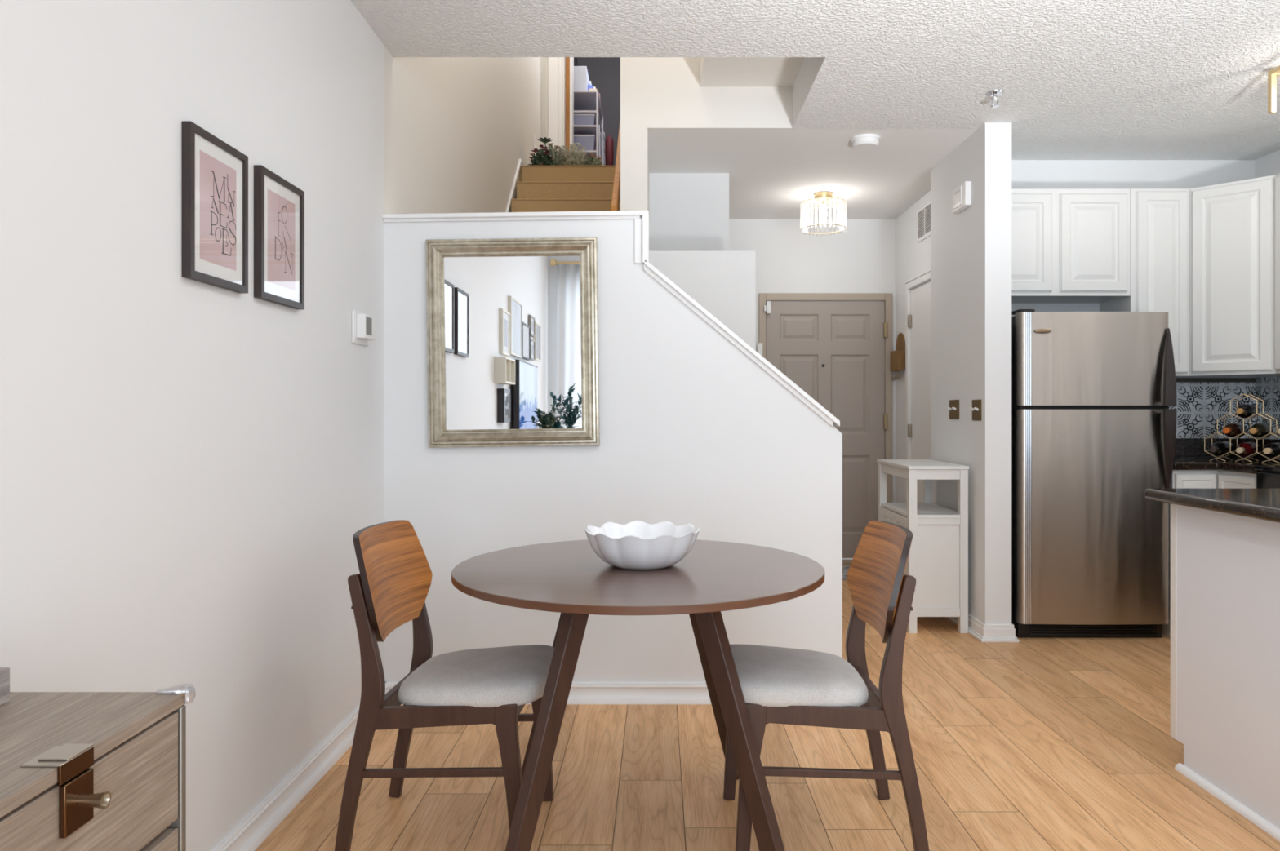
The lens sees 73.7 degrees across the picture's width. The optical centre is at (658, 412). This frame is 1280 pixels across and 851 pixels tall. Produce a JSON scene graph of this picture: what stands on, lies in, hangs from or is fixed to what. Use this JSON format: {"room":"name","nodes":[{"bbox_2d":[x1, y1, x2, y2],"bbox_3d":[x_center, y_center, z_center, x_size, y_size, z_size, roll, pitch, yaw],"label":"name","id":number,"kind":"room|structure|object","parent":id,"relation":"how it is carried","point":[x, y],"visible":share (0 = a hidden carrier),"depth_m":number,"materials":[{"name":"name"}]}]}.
{"room":"dining room","nodes":[
{"label":"dining room","id":0,"kind":"room"},
{"bbox_2d":[0,0,545,850],"bbox_3d":[-1.160,-1.625,3.280,0.100,5.610,10.160,0,0,0],"label":"wall","id":1,"kind":"structure","parent":0,"point":[190,470],"depth_m":2.09,"materials":[{"name":"white paint"}]},
{"bbox_2d":[182,121,248,293],"bbox_3d":[-1.099,-0.497,2.123,0.022,0.362,0.277,0,0,0],"label":"framed print","id":2,"kind":"object","parent":1,"relation":"attached to","point":[215,174],"visible":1,"depth_m":2.10,"materials":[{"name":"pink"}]},
{"bbox_2d":[253,164,304,309],"bbox_3d":[-1.099,-0.497,2.479,0.022,0.362,0.282,0,0,0],"label":"framed print","id":3,"kind":"object","parent":1,"relation":"attached to","point":[278,204],"visible":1,"depth_m":2.45,"materials":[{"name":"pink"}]},
{"bbox_2d":[212,683,386,850],"bbox_3d":[-1.094,1.130,0.875,0.032,0.080,5.150,0,0,0],"label":"baseboard","id":4,"kind":"structure","parent":1,"relation":"attached to","point":[249,835],"depth_m":2.53,"materials":[{"name":"white paint"}]},
{"bbox_2d":[351,310,374,346],"bbox_3d":[-1.089,-0.312,3.160,0.043,0.120,0.160,0,0,0],"label":"thermostat","id":5,"kind":"object","parent":1,"relation":"attached to","point":[362,324],"visible":1,"depth_m":3.10,"materials":[{"name":"white plastic"}]},
{"bbox_2d":[505,159,524,212],"bbox_3d":[-1.101,-1.040,6.375,0.018,1.960,3.850,0,0,0],"label":"trim","id":6,"kind":"structure","parent":1,"relation":"attached to","point":[521,163],"depth_m":6.51,"materials":[{"name":"white paint"}]},
{"bbox_2d":[533,133,536,149],"bbox_3d":[-1.101,-2.410,7.600,0.018,0.120,0.080,0,0,0],"label":"light switch","id":7,"kind":"object","parent":1,"relation":"attached to","point":[534,136],"visible":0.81,"depth_m":7.56,"materials":[{"name":"white plastic"}]},
{"bbox_2d":[547,57,565,155],"bbox_3d":[-0.999,-2.995,8.400,0.162,2.070,0.200,0,0,0],"label":"trim","id":8,"kind":"structure","parent":1,"relation":"attached to","point":[556,65],"depth_m":8.34,"materials":[{"name":"white paint"}]},
{"bbox_2d":[519,167,521,181],"bbox_3d":[-0.584,-1.869,8.650,1.052,0.178,3.700,0,0,0],"label":"floor","id":9,"kind":"structure","parent":0,"point":[520,171],"depth_m":6.80,"materials":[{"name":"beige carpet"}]},
{"bbox_2d":[527,144,553,165],"bbox_3d":[-0.955,-2.061,6.902,0.225,0.202,0.195,0,0,0],"label":"potted plant","id":10,"kind":"object","parent":9,"relation":"on","point":[543,157],"visible":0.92,"depth_m":6.86,"materials":[{"name":"green plant"}]},
{"bbox_2d":[537,137,567,165],"bbox_3d":[-0.848,-2.088,6.985,0.270,0.270,0.236,0,0,12],"label":"potted plant","id":11,"kind":"object","parent":9,"relation":"on","point":[556,158],"visible":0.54,"depth_m":6.93,"materials":[{"name":"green plant"}]},
{"bbox_2d":[559,142,587,165],"bbox_3d":[-0.699,-2.082,6.950,0.288,0.244,0.234,0,0,-14],"label":"potted plant","id":12,"kind":"object","parent":9,"relation":"on","point":[571,159],"visible":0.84,"depth_m":6.89,"materials":[{"name":"beige plant"}]},
{"bbox_2d":[573,90,603,164],"bbox_3d":[-0.802,-2.632,9.150,0.365,1.345,0.800,0,0,0],"label":"storage shelf","id":13,"kind":"object","parent":9,"relation":"on","point":[584,101],"visible":0.3,"depth_m":8.85,"materials":[{"name":"white wood"}]},
{"bbox_2d":[573,66,589,90],"bbox_3d":[-0.863,-3.441,9.000,0.235,0.269,0.400,0,0,0],"label":"storage box","id":14,"kind":"object","parent":13,"relation":"on","point":[581,79],"visible":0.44,"depth_m":8.80,"materials":[{"name":"white plastic"}]},
{"bbox_2d":[573,134,595,150],"bbox_3d":[-0.815,-2.776,8.990,0.320,0.169,0.430,0,0,0],"label":"storage bin","id":15,"kind":"object","parent":13,"relation":"on","point":[588,141],"visible":0.26,"depth_m":8.78,"materials":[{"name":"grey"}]},
{"bbox_2d":[573,113,595,124],"bbox_3d":[-0.815,-3.013,8.990,0.320,0.124,0.430,0,0,0],"label":"storage bin","id":16,"kind":"object","parent":13,"relation":"on","point":[579,118],"visible":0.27,"depth_m":8.79,"materials":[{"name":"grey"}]},
{"bbox_2d":[587,80,592,90],"bbox_3d":[-0.722,-3.396,8.980,0.058,0.180,0.057,0,0,0],"label":"plastic bottle","id":17,"kind":"object","parent":13,"relation":"on","point":[589,86],"visible":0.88,"depth_m":8.96,"materials":[{"name":"blue plastic"}]},
{"bbox_2d":[580,152,603,165],"bbox_3d":[-0.555,-2.034,6.961,0.217,0.148,0.191,0,0,24],"label":"potted plant","id":18,"kind":"object","parent":9,"relation":"on","point":[592,161],"visible":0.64,"depth_m":6.91,"materials":[{"name":"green plant"}]},
{"bbox_2d":[598,124,605,165],"bbox_3d":[-0.583,-2.455,8.850,0.069,0.990,0.276,0,0,0],"label":"rack","id":19,"kind":"object","parent":9,"relation":"on","point":[600,134],"visible":0.32,"depth_m":8.73,"materials":[{"name":"white metal"}]},
{"bbox_2d":[545,57,547,146],"bbox_3d":[-0.555,-3.195,8.420,1.310,2.470,0.120,0,0,0],"label":"wall","id":20,"kind":"structure","parent":0,"point":[546,58],"depth_m":8.36,"materials":[{"name":"white paint"}]},
{"bbox_2d":[573,57,620,165],"bbox_3d":[-0.475,-3.245,9.480,1.150,2.570,2.240,0,0,0],"label":"wall","id":21,"kind":"structure","parent":0,"point":[603,73],"depth_m":10.50,"materials":[{"name":"grey paint"}]},
{"bbox_2d":[565,57,569,154],"bbox_3d":[-0.895,-2.975,8.490,0.040,2.010,0.140,0,0,0],"label":"door","id":22,"kind":"structure","parent":21,"relation":"in","point":[567,59],"depth_m":8.42,"materials":[{"name":"brown wood"}]},
{"bbox_2d":[569,57,573,144],"bbox_3d":[-0.864,-2.980,8.480,0.023,2.040,0.160,0,0,0],"label":"trim","id":23,"kind":"structure","parent":21,"relation":"attached to","point":[571,59],"depth_m":8.40,"materials":[{"name":"white paint"}]},
{"bbox_2d":[604,135,613,165],"bbox_3d":[-0.560,-2.875,9.700,0.100,0.550,0.098,0,0,0],"label":"folded umbrella","id":24,"kind":"object","parent":21,"relation":"hanging from","point":[609,146],"visible":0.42,"depth_m":9.66,"materials":[{"name":"red fabric"}]},
{"bbox_2d":[384,217,842,704],"bbox_3d":[-0.184,0.189,3.491,1.852,1.962,0.147,0,0,0],"label":"wall","id":25,"kind":"structure","parent":0,"point":[693,431],"depth_m":3.45,"materials":[{"name":"white paint"}]},
{"bbox_2d":[425,237,599,448],"bbox_3d":[-0.587,-0.281,3.433,0.699,0.846,0.034,0,0,0],"label":"wall mirror","id":26,"kind":"object","parent":25,"relation":"attached to","point":[513,360],"visible":1,"depth_m":3.44,"materials":[{"name":"beige metal"}]},
{"bbox_2d":[382,210,648,222],"bbox_3d":[-0.575,-0.789,3.506,1.070,0.045,0.168,0,0,0],"label":"trim","id":27,"kind":"structure","parent":25,"relation":"attached to","point":[606,215],"depth_m":3.42,"materials":[{"name":"white paint"}]},
{"bbox_2d":[634,214,648,263],"bbox_3d":[-0.069,-0.699,3.506,0.058,0.194,0.168,0,0,0],"label":"trim","id":28,"kind":"structure","parent":25,"relation":"attached to","point":[641,225],"depth_m":3.44,"materials":[{"name":"white paint"}]},
{"bbox_2d":[643,260,839,426],"bbox_3d":[0.333,-0.280,3.506,0.790,0.677,0.168,0,0,0],"label":"trim","id":29,"kind":"structure","parent":25,"relation":"attached to","point":[649,268],"depth_m":3.44,"materials":[{"name":"white paint"}]},
{"bbox_2d":[648,173,728,251],"bbox_3d":[0.190,-0.158,5.350,0.495,2.655,0.120,0,0,0],"label":"wall","id":30,"kind":"structure","parent":0,"point":[688,211],"depth_m":5.29,"materials":[{"name":"white paint"}]},
{"bbox_2d":[648,251,755,351],"bbox_3d":[0.234,0.147,4.680,0.583,2.045,0.120,0,0,0],"label":"wall","id":31,"kind":"structure","parent":0,"point":[723,283],"depth_m":4.62,"materials":[{"name":"white paint"}]},
{"bbox_2d":[620,57,792,210],"bbox_3d":[0.249,-1.630,6.406,0.899,5.600,3.908,0,0,0],"label":"wall stair partition","id":32,"kind":"structure","parent":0,"point":[656,92],"depth_m":4.45,"materials":[{"name":"white paint"}]},
{"bbox_2d":[610,120,620,210],"bbox_3d":[-0.225,-1.922,5.625,0.054,1.821,2.250,0,0,0],"label":"handrail","id":33,"kind":"object","parent":32,"relation":"attached to","point":[616,184],"visible":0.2,"depth_m":4.77,"materials":[{"name":"brown wood"}]},
{"bbox_2d":[700,57,804,86],"bbox_3d":[0.507,-3.065,3.999,0.580,2.730,0.906,0,0,0],"label":"wall","id":34,"kind":"structure","parent":0,"point":[714,71],"depth_m":4.24,"materials":[{"name":"white paint"}]},
{"bbox_2d":[254,564,1279,850],"bbox_3d":[1.195,1.171,2.450,4.810,0.002,8.500,0,0,0],"label":"floor","id":35,"kind":"structure","parent":0,"point":[1028,744],"depth_m":2.74,"materials":[{"name":"brown wood"}]},
{"bbox_2d":[0,684,195,850],"bbox_3d":[-0.868,0.782,0.351,0.435,0.776,1.802,0,0,0],"label":"sideboard","id":36,"kind":"object","parent":35,"relation":"on","point":[80,771],"visible":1,"depth_m":1.09,"materials":[{"name":"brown wood"}]},
{"bbox_2d":[0,667,9,706],"bbox_3d":[-0.984,0.381,1.083,0.152,0.048,0.225,0,0,0],"label":"wooden tray","id":37,"kind":"object","parent":36,"relation":"on","point":[4,672],"visible":1,"depth_m":1.19,"materials":[{"name":"grey wood"}]},
{"bbox_2d":[334,520,554,850],"bbox_3d":[-0.558,0.747,2.395,0.545,0.850,0.465,0,0,3],"label":"dining chair","id":38,"kind":"object","parent":35,"relation":"on","point":[493,686],"visible":0.91,"depth_m":2.21,"materials":[{"name":"brown wood"}]},
{"bbox_2d":[511,165,620,212],"bbox_3d":[-0.220,-0.395,5.193,1.740,3.130,3.254,0,0,0],"label":"stairs","id":39,"kind":"structure","parent":35,"relation":"on","point":[541,188],"depth_m":6.54,"materials":[{"name":"brown wood"}]},
{"bbox_2d":[451,539,824,850],"bbox_3d":[-0.055,0.798,2.387,1.020,0.744,1.020,0,0,0],"label":"dining table","id":40,"kind":"object","parent":35,"relation":"on","point":[569,579],"visible":0.92,"depth_m":2.14,"materials":[{"name":"brown wood"}]},
{"bbox_2d":[584,520,700,570],"bbox_3d":[-0.044,0.373,2.385,0.322,0.104,0.323,0,0,0],"label":"serving bowl","id":41,"kind":"object","parent":40,"relation":"on","point":[639,545],"visible":1,"depth_m":2.29,"materials":[{"name":"white ceramic"}]},
{"bbox_2d":[723,520,928,850],"bbox_3d":[0.426,0.747,2.392,0.545,0.850,0.465,0,0,0],"label":"dining chair","id":42,"kind":"object","parent":35,"relation":"on","point":[779,685],"visible":0.86,"depth_m":2.20,"materials":[{"name":"brown wood"}]},
{"bbox_2d":[842,565,849,580],"bbox_3d":[1.140,1.165,6.205,0.960,0.010,0.510,0,0,0],"label":"door mat","id":43,"kind":"object","parent":35,"relation":"on","point":[845,568],"visible":0.02,"depth_m":6.22,"materials":[{"name":"grey fabric"}]},
{"bbox_2d":[876,459,968,633],"bbox_3d":[1.475,0.727,4.840,0.338,0.886,0.652,0,0,0],"label":"storage cabinet","id":44,"kind":"object","parent":35,"relation":"on","point":[938,557],"visible":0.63,"depth_m":4.53,"materials":[{"name":"white paint"}]},
{"bbox_2d":[880,502,959,518],"bbox_3d":[1.484,0.551,4.840,0.305,0.018,0.632,0,0,0],"label":"shelf","id":45,"kind":"object","parent":44,"relation":"attached to","point":[898,509],"depth_m":4.72,"materials":[{"name":"white paint"}]},
{"bbox_2d":[1011,309,1177,638],"bbox_3d":[2.245,0.318,4.660,0.778,1.704,0.680,0,0,0],"label":"refrigerator","id":46,"kind":"object","parent":35,"relation":"on","point":[1094,425],"visible":0.96,"depth_m":4.38,"materials":[{"name":"silver metal"}]},
{"bbox_2d":[1161,470,1217,637],"bbox_3d":[2.780,0.734,4.710,0.236,0.872,0.617,0,0,0],"label":"base cabinet","id":47,"kind":"object","parent":35,"relation":"on","point":[1180,479],"visible":0.15,"depth_m":4.42,"materials":[{"name":"white paint"}]},
{"bbox_2d":[1170,503,1279,841],"bbox_3d":[2.596,0.733,2.211,1.807,0.875,1.322,0,0,0],"label":"base cabinet","id":48,"kind":"object","parent":35,"relation":"on","point":[1225,568],"visible":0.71,"depth_m":2.56,"materials":[{"name":"white paint"}]},
{"bbox_2d":[1144,488,1279,523],"bbox_3d":[2.572,0.275,2.144,1.865,0.038,1.488,0,0,0],"label":"countertop","id":49,"kind":"structure","parent":48,"relation":"on","point":[1264,504],"depth_m":2.58,"materials":[{"name":"stone"}]},
{"bbox_2d":[1217,470,1256,488],"bbox_3d":[3.195,0.734,4.566,0.627,0.872,0.903,0,0,0],"label":"base cabinet","id":50,"kind":"object","parent":35,"relation":"on","point":[1226,479],"visible":0.11,"depth_m":4.27,"materials":[{"name":"white paint"}]},
{"bbox_2d":[1173,438,1279,474],"bbox_3d":[3.080,0.224,4.563,0.856,0.144,0.910,0,0,0],"label":"countertop","id":51,"kind":"structure","parent":50,"relation":"on","point":[1189,453],"depth_m":4.79,"materials":[{"name":"stone"}]},
{"bbox_2d":[1204,394,1279,463],"bbox_3d":[3.072,0.080,4.457,0.350,0.351,0.159,0,0,45],"label":"wine rack","id":52,"kind":"object","parent":51,"relation":"on","point":[1232,452],"visible":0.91,"depth_m":4.45,"materials":[{"name":"gold metal"}]},
{"bbox_2d":[1209,441,1234,456],"bbox_3d":[2.974,0.193,4.522,0.073,0.073,0.301,0,0,45],"label":"wine bottle","id":53,"kind":"object","parent":52,"relation":"in","point":[1219,449],"visible":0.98,"depth_m":4.48,"materials":[{"name":"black glass"}]},
{"bbox_2d":[1222,422,1246,437],"bbox_3d":[3.015,0.093,4.482,0.073,0.073,0.301,0,0,45],"label":"wine bottle","id":54,"kind":"object","parent":52,"relation":"in","point":[1231,430],"visible":0.98,"depth_m":4.44,"materials":[{"name":"brown glass"}]},
{"bbox_2d":[1235,442,1259,457],"bbox_3d":[3.056,0.193,4.441,0.301,0.073,0.073,0,0,-45],"label":"wine bottle","id":55,"kind":"object","parent":52,"relation":"in","point":[1246,449],"visible":0.97,"depth_m":4.39,"materials":[{"name":"red glass"}]},
{"bbox_2d":[1235,404,1259,418],"bbox_3d":[3.056,-0.007,4.441,0.301,0.073,0.073,0,0,-45],"label":"wine bottle","id":56,"kind":"object","parent":52,"relation":"in","point":[1246,411],"visible":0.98,"depth_m":4.39,"materials":[{"name":"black glass"}]},
{"bbox_2d":[1248,423,1273,437],"bbox_3d":[3.097,0.093,4.400,0.073,0.073,0.301,0,0,45],"label":"wine bottle","id":57,"kind":"object","parent":52,"relation":"in","point":[1257,430],"visible":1,"depth_m":4.36,"materials":[{"name":"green glass"}]},
{"bbox_2d":[1262,442,1279,457],"bbox_3d":[3.137,0.193,4.360,0.073,0.073,0.301,0,0,45],"label":"wine bottle","id":58,"kind":"object","parent":52,"relation":"in","point":[1271,450],"visible":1,"depth_m":4.31,"materials":[{"name":"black glass"}]},
{"bbox_2d":[1276,426,1279,435],"bbox_3d":[3.178,0.093,4.319,0.073,0.073,0.301,0,0,45],"label":"wine bottle","id":59,"kind":"object","parent":52,"relation":"in","point":[1278,428],"visible":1,"depth_m":4.22,"materials":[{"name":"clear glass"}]},
{"bbox_2d":[1254,465,1279,488],"bbox_3d":[3.158,0.712,3.729,0.665,0.917,0.748,0,0,0],"label":"stove","id":60,"kind":"object","parent":35,"relation":"on","point":[1268,477],"visible":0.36,"depth_m":4.01,"materials":[{"name":"black metal"}]},
{"bbox_2d":[1254,465,1279,472],"bbox_3d":[3.176,0.264,3.729,0.628,0.022,0.748,0,0,0],"label":"cooktop","id":61,"kind":"object","parent":60,"relation":"in","point":[1263,468],"depth_m":4.03,"materials":[{"name":"black glass"}]},
{"bbox_2d":[1259,470,1279,473],"bbox_3d":[3.158,0.723,3.730,0.665,0.895,0.740,0,0,0],"label":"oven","id":62,"kind":"object","parent":60,"relation":"in","point":[1260,471],"depth_m":4.01,"materials":[{"name":"black metal"}]},
{"bbox_2d":[728,219,895,502],"bbox_3d":[0.859,-0.158,6.614,2.118,2.655,0.120,0,0,0],"label":"wall","id":63,"kind":"structure","parent":0,"point":[860,258],"depth_m":6.55,"materials":[{"name":"white paint"}]},
{"bbox_2d":[756,293,892,564],"bbox_3d":[1.271,0.128,6.561,1.038,2.085,0.185,0,0,0],"label":"door","id":64,"kind":"structure","parent":63,"relation":"in","point":[837,348],"depth_m":6.55,"materials":[{"name":"beige paint"}]},
{"bbox_2d":[350,0,1279,219],"bbox_3d":[1.195,-1.758,2.425,4.810,0.545,8.550,0,0,0],"label":"ceiling","id":65,"kind":"structure","parent":0,"point":[1077,79],"depth_m":3.69,"materials":[{"name":"white paint"}]},
{"bbox_2d":[801,191,845,234],"bbox_3d":[1.118,-1.357,5.790,0.312,0.256,0.310,0,0,0],"label":"ceiling light","id":66,"kind":"object","parent":65,"relation":"attached to","point":[822,197],"visible":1,"depth_m":5.77,"materials":[{"name":"gold metal"}]},
{"bbox_2d":[851,133,879,150],"bbox_3d":[1.120,-1.460,4.620,0.152,0.049,0.152,0,0,0],"label":"smoke detector","id":67,"kind":"object","parent":65,"relation":"attached to","point":[864,141],"visible":1,"depth_m":4.57,"materials":[{"name":"white plastic"}]},
{"bbox_2d":[986,89,1003,107],"bbox_3d":[1.560,-1.452,3.960,0.072,0.067,0.072,0,0,0],"label":"sprinkler head","id":68,"kind":"object","parent":65,"relation":"attached to","point":[994,93],"visible":1,"depth_m":3.95},
{"bbox_2d":[1267,65,1279,113],"bbox_3d":[2.785,-1.363,3.480,0.352,0.245,0.352,0,0,0],"label":"ceiling light","id":69,"kind":"object","parent":65,"relation":"attached to","point":[1273,73],"visible":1,"depth_m":3.63,"materials":[{"name":"gold metal"}]},
{"bbox_2d":[895,191,930,502],"bbox_3d":[1.868,-0.158,5.900,0.100,2.655,1.308,0,0,0],"label":"wall","id":70,"kind":"structure","parent":0,"point":[913,259],"depth_m":6.36,"materials":[{"name":"white paint"}]},
{"bbox_2d":[890,333,905,380],"bbox_3d":[1.790,-0.419,6.388,0.054,0.353,0.215,0,0,0],"label":"key holder","id":71,"kind":"object","parent":70,"relation":"attached to","point":[897,357],"visible":0.99,"depth_m":6.33,"materials":[{"name":"brown wood"}]},
{"bbox_2d":[904,268,930,502],"bbox_3d":[1.831,0.107,5.795,0.074,2.125,0.860,0,0,0],"label":"door","id":72,"kind":"structure","parent":70,"relation":"in","point":[917,289],"depth_m":6.00,"materials":[{"name":"white paint"}]},
{"bbox_2d":[916,200,930,243],"bbox_3d":[1.812,-1.298,5.730,0.010,0.225,0.500,0,0,0],"label":"air vent","id":73,"kind":"object","parent":70,"relation":"in","point":[923,215],"visible":0.66,"depth_m":5.83,"materials":[{"name":"white metal"}]},
{"bbox_2d":[930,122,1011,624],"bbox_3d":[1.795,-0.158,4.808,0.246,2.655,0.876,0,0,0],"label":"wall pillar","id":74,"kind":"structure","parent":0,"point":[971,249],"depth_m":4.49,"materials":[{"name":"white paint"}]},
{"bbox_2d":[946,400,959,419],"bbox_3d":[1.658,-0.017,4.820,0.028,0.110,0.150,0,0,0],"label":"light switch","id":75,"kind":"object","parent":74,"relation":"attached to","point":[953,408],"visible":1,"depth_m":4.80,"materials":[{"name":"gold metal"}]},
{"bbox_2d":[952,181,971,213],"bbox_3d":[1.651,-1.174,4.661,0.042,0.128,0.202,0,0,0],"label":"door chime","id":76,"kind":"object","parent":74,"relation":"attached to","point":[962,195],"visible":1,"depth_m":4.61,"materials":[{"name":"white plastic"}]},
{"bbox_2d":[969,399,981,421],"bbox_3d":[1.658,-0.013,4.479,0.028,0.110,0.122,0,0,0],"label":"light switch","id":77,"kind":"object","parent":74,"relation":"attached to","point":[976,404],"visible":1,"depth_m":4.47,"materials":[{"name":"gold metal"}]},
{"bbox_2d":[946,613,1019,642],"bbox_3d":[1.738,1.127,4.793,0.193,0.085,0.906,0,0,0],"label":"baseboard","id":78,"kind":"structure","parent":74,"relation":"attached to","point":[983,633],"depth_m":4.36,"materials":[{"name":"white paint"}]},
{"bbox_2d":[1011,160,1255,316],"bbox_3d":[2.704,-0.158,5.070,1.792,2.655,0.100,0,0,0],"label":"wall","id":79,"kind":"structure","parent":0,"point":[1025,174],"depth_m":5.02,"materials":[{"name":"white paint"}]},
{"bbox_2d":[1011,188,1130,303],"bbox_3d":[2.202,-0.936,4.845,0.780,0.588,0.347,0,0,0],"label":"upper cabinet","id":80,"kind":"object","parent":79,"relation":"attached to","point":[1069,246],"visible":0.81,"depth_m":4.67,"materials":[{"name":"white paint"}]},
{"bbox_2d":[1099,188,1189,377],"bbox_3d":[2.756,-0.716,4.845,0.324,1.028,0.347,0,0,0],"label":"upper cabinet","id":81,"kind":"object","parent":79,"relation":"attached to","point":[1159,217],"visible":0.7,"depth_m":4.67,"materials":[{"name":"white paint"}]},
{"bbox_2d":[1175,377,1255,382],"bbox_3d":[3.076,-0.190,5.011,0.848,0.025,0.018,0,0,0],"label":"trim","id":82,"kind":"structure","parent":79,"relation":"attached to","point":[1178,380],"depth_m":5.00,"materials":[{"name":"grey wood"}]},
{"bbox_2d":[1175,175,1279,377],"bbox_3d":[3.214,-0.716,4.718,0.589,1.028,0.601,0,0,0],"label":"upper cabinet","id":83,"kind":"object","parent":79,"relation":"attached to","point":[1232,224],"visible":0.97,"depth_m":4.54,"materials":[{"name":"white paint"}]},
{"bbox_2d":[1255,150,1279,439],"bbox_3d":[3.555,-0.380,1.610,0.090,3.100,6.820,0,0,0],"label":"wall","id":84,"kind":"structure","parent":0,"point":[1268,165],"depth_m":4.91,"materials":[{"name":"white paint"}]},
{"bbox_2d":[1168,377,1279,439],"bbox_3d":[3.081,0.009,4.109,0.858,0.422,1.819,0,0,0],"label":"backsplash","id":85,"kind":"structure","parent":84,"relation":"attached to","point":[1199,406],"depth_m":5.01,"materials":[{"name":"tile"}]},
{"bbox_2d":[1275,173,1279,373],"bbox_3d":[3.341,-0.716,4.158,0.335,1.028,0.516,0,0,0],"label":"upper cabinet","id":86,"kind":"object","parent":84,"relation":"attached to","point":[1277,176],"visible":1,"depth_m":4.38,"materials":[{"name":"white paint"}]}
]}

